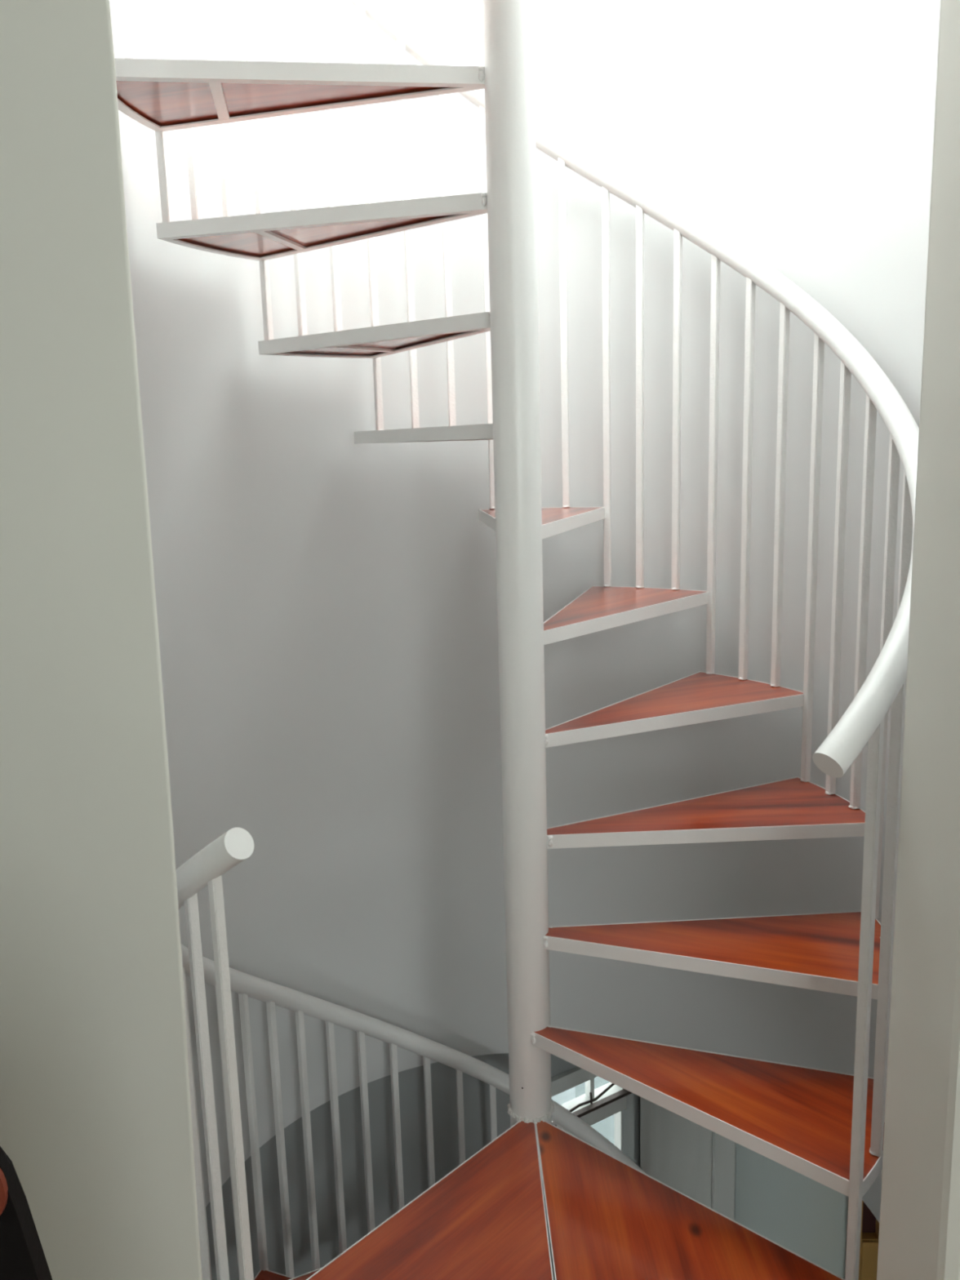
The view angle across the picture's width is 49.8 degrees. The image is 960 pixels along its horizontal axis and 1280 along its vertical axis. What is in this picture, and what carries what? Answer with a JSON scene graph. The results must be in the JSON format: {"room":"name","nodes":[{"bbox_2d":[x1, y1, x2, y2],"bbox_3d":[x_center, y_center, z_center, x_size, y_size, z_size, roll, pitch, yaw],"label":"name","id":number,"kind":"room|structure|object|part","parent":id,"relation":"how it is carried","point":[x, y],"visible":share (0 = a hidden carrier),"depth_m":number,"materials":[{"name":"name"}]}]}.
{"room":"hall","nodes":[
{"label":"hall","id":0,"kind":"room"},
{"bbox_2d":[0,0,202,1279],"bbox_3d":[-1.276,-0.152,1.329,1.764,2.640,0.070,-1,11,3],"label":"wall","id":1,"kind":"structure","parent":0,"point":[96,1128],"depth_m":1.31,"materials":[{"name":"beige paint"}]},
{"bbox_2d":[205,1053,510,1279],"bbox_3d":[-0.393,2.417,2.606,0.717,2.230,1.787,2,11,18],"label":"wall","id":2,"kind":"structure","parent":0,"point":[476,1092],"depth_m":2.92,"materials":[{"name":"grey paint"}]},
{"bbox_2d":[551,1053,577,1077],"bbox_3d":[0.082,2.215,3.575,1.152,2.240,0.100,-8,13,-32],"label":"wall","id":3,"kind":"structure","parent":2,"relation":"in","point":[558,1065],"depth_m":3.50,"materials":[{"name":"grey paint"}]},
{"bbox_2d":[551,1066,631,1151],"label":"window","id":4,"kind":"structure","parent":3,"relation":"attached to","point":[597,1104],"depth_m":3.61,"materials":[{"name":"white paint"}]},
{"bbox_3d":[0.510,2.119,3.793,0.013,0.923,0.038,-8,13,-32],"label":"sash","id":5,"kind":"part","parent":4,"relation":"part of","materials":[{"name":"white paint"}]},
{"bbox_2d":[110,0,941,1266],"bbox_3d":[0.079,-0.148,2.046,1.660,2.990,1.466,-1,11,3],"label":"wall","id":6,"kind":"structure","parent":0,"point":[326,602],"depth_m":2.51,"materials":[{"name":"white paint"}]},
{"bbox_2d":[622,1088,639,1167],"bbox_3d":[1.466,2.126,3.840,1.891,2.240,0.212,-1,11,3],"label":"wall","id":7,"kind":"structure","parent":0,"point":[631,1115],"depth_m":3.71,"materials":[{"name":"grey paint"}]},
{"bbox_2d":[640,1096,712,1208],"bbox_3d":[0.727,2.116,3.840,0.262,2.100,0.008,-1,11,3],"label":"curtain","id":8,"kind":"object","parent":7,"relation":"hanging from","point":[676,1151],"visible":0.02,"depth_m":3.79,"materials":[{"name":"white fabric"}]},
{"bbox_2d":[711,1131,848,1279],"bbox_3d":[1.129,2.158,3.826,0.540,2.200,0.080,-1,11,3],"label":"door","id":9,"kind":"structure","parent":7,"relation":"in","point":[806,1217],"depth_m":3.80,"materials":[{"name":"white paint"}]},
{"bbox_2d":[876,0,959,1279],"bbox_3d":[1.291,-0.194,1.167,1.492,2.640,0.235,-1,11,3],"label":"wall","id":10,"kind":"structure","parent":0,"point":[919,1237],"depth_m":1.27,"materials":[{"name":"beige paint"}]},
{"bbox_3d":[-0.078,1.444,0.247,4.400,0.200,2.855,-1,11,3],"label":"floor","id":11,"kind":"structure","parent":0,"visible":0},
{"bbox_2d":[0,1146,52,1279],"bbox_3d":[-0.603,0.812,0.579,0.648,0.947,0.447,-1,11,3],"label":"chair","id":12,"kind":"object","parent":11,"relation":"on","point":[22,1256],"visible":1,"depth_m":0.70,"materials":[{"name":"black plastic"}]},
{"bbox_3d":[0.627,3.579,2.581,3.700,0.100,6.100,-1,11,3],"label":"floor","id":13,"kind":"structure","parent":0,"visible":0},
{"bbox_2d":[109,0,919,1279],"bbox_3d":[0.092,0.612,2.101,1.456,5.936,1.434,-5,11,-18],"label":"spiral staircase","id":14,"kind":"structure","parent":13,"relation":"on","point":[540,1201],"depth_m":1.98,"materials":[{"name":"white metal"}]},
{"bbox_3d":[-0.271,1.590,2.271,0.680,0.028,0.314,3,12,21],"label":"tread frame","id":15,"kind":"part","parent":14,"relation":"part of","materials":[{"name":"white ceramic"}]},
{"bbox_3d":[-0.343,-0.958,1.758,0.680,0.029,0.314,2,11,17],"label":"tread frame","id":16,"kind":"part","parent":14,"relation":"part of","materials":[{"name":"white metal"}]},
{"bbox_3d":[-0.158,1.246,1.917,0.680,0.028,0.314,-6,12,-24],"label":"tread frame","id":17,"kind":"part","parent":14,"relation":"part of","materials":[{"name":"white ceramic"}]},
{"bbox_3d":[-0.319,-0.792,1.950,0.680,0.028,0.315,7,14,40],"label":"tread frame","id":18,"kind":"part","parent":14,"relation":"part of","materials":[{"name":"white metal"}]},
{"bbox_3d":[-0.232,-0.623,2.124,0.308,0.028,0.680,-7,12,-26],"label":"tread frame","id":19,"kind":"part","parent":14,"relation":"part of","materials":[{"name":"white metal"}]},
{"bbox_3d":[0.085,1.260,2.341,1.456,2.306,1.199,-4,11,-13],"label":"handrail","id":20,"kind":"part","parent":14,"relation":"part of","materials":[{"name":"white metal"}]},
{"bbox_3d":[-0.117,-0.447,2.251,0.342,0.028,0.680,-2,11,-3],"label":"tread frame","id":21,"kind":"part","parent":14,"relation":"part of","materials":[{"name":"white metal"}]},
{"bbox_3d":[0.045,1.071,1.737,0.489,0.028,0.688,8,14,42],"label":"tread frame","id":22,"kind":"part","parent":14,"relation":"part of","materials":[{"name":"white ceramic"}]},
{"bbox_3d":[0.057,-0.263,2.327,0.320,0.029,0.680,2,11,20],"label":"tread frame","id":23,"kind":"part","parent":14,"relation":"part of","materials":[{"name":"white metal"}]},
{"bbox_3d":[0.217,-0.066,2.340,0.307,0.028,0.676,8,14,42],"label":"tread frame","id":24,"kind":"part","parent":14,"relation":"part of","materials":[{"name":"white metal"}]},
{"bbox_3d":[0.050,-1.117,1.835,1.456,2.437,1.314,-1,11,3],"label":"handrail","id":25,"kind":"part","parent":14,"relation":"part of","materials":[{"name":"white metal"}]},
{"bbox_3d":[0.357,0.142,2.293,0.678,0.028,0.310,-6,12,-23],"label":"tread frame","id":26,"kind":"part","parent":14,"relation":"part of","materials":[{"name":"white metal"}]},
{"bbox_3d":[0.367,1.048,1.808,0.494,0.028,0.676,-2,11,-2],"label":"tread frame","id":27,"kind":"part","parent":14,"relation":"part of","materials":[{"name":"white metal"}]},
{"bbox_3d":[0.450,0.362,2.198,0.683,0.028,0.308,-2,11,-1],"label":"tread frame","id":28,"kind":"part","parent":14,"relation":"part of","materials":[{"name":"white metal"}]},
{"bbox_3d":[0.452,0.813,1.965,0.676,0.029,0.307,8,14,42],"label":"tread frame","id":29,"kind":"part","parent":14,"relation":"part of","materials":[{"name":"white metal"}]},
{"bbox_3d":[0.486,0.587,2.079,0.681,0.028,0.327,3,12,22],"label":"tread frame","id":30,"kind":"part","parent":14,"relation":"part of","materials":[{"name":"white metal"}]},
{"bbox_2d":[551,1086,575,1136],"bbox_3d":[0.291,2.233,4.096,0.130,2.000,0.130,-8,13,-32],"label":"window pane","id":31,"kind":"structure","parent":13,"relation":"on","point":[568,1095],"depth_m":3.96,"materials":[{"name":"glass"}]},
{"bbox_2d":[858,1200,879,1279],"bbox_3d":[1.569,2.465,3.754,0.450,1.600,0.127,-1,11,3],"label":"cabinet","id":32,"kind":"object","parent":13,"relation":"on","point":[869,1232],"visible":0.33,"depth_m":3.65,"materials":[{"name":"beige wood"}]},
{"bbox_3d":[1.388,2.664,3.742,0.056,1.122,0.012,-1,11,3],"label":"door","id":33,"kind":"part","parent":32,"relation":"part of","materials":[{"name":"beige wood"}]}
]}

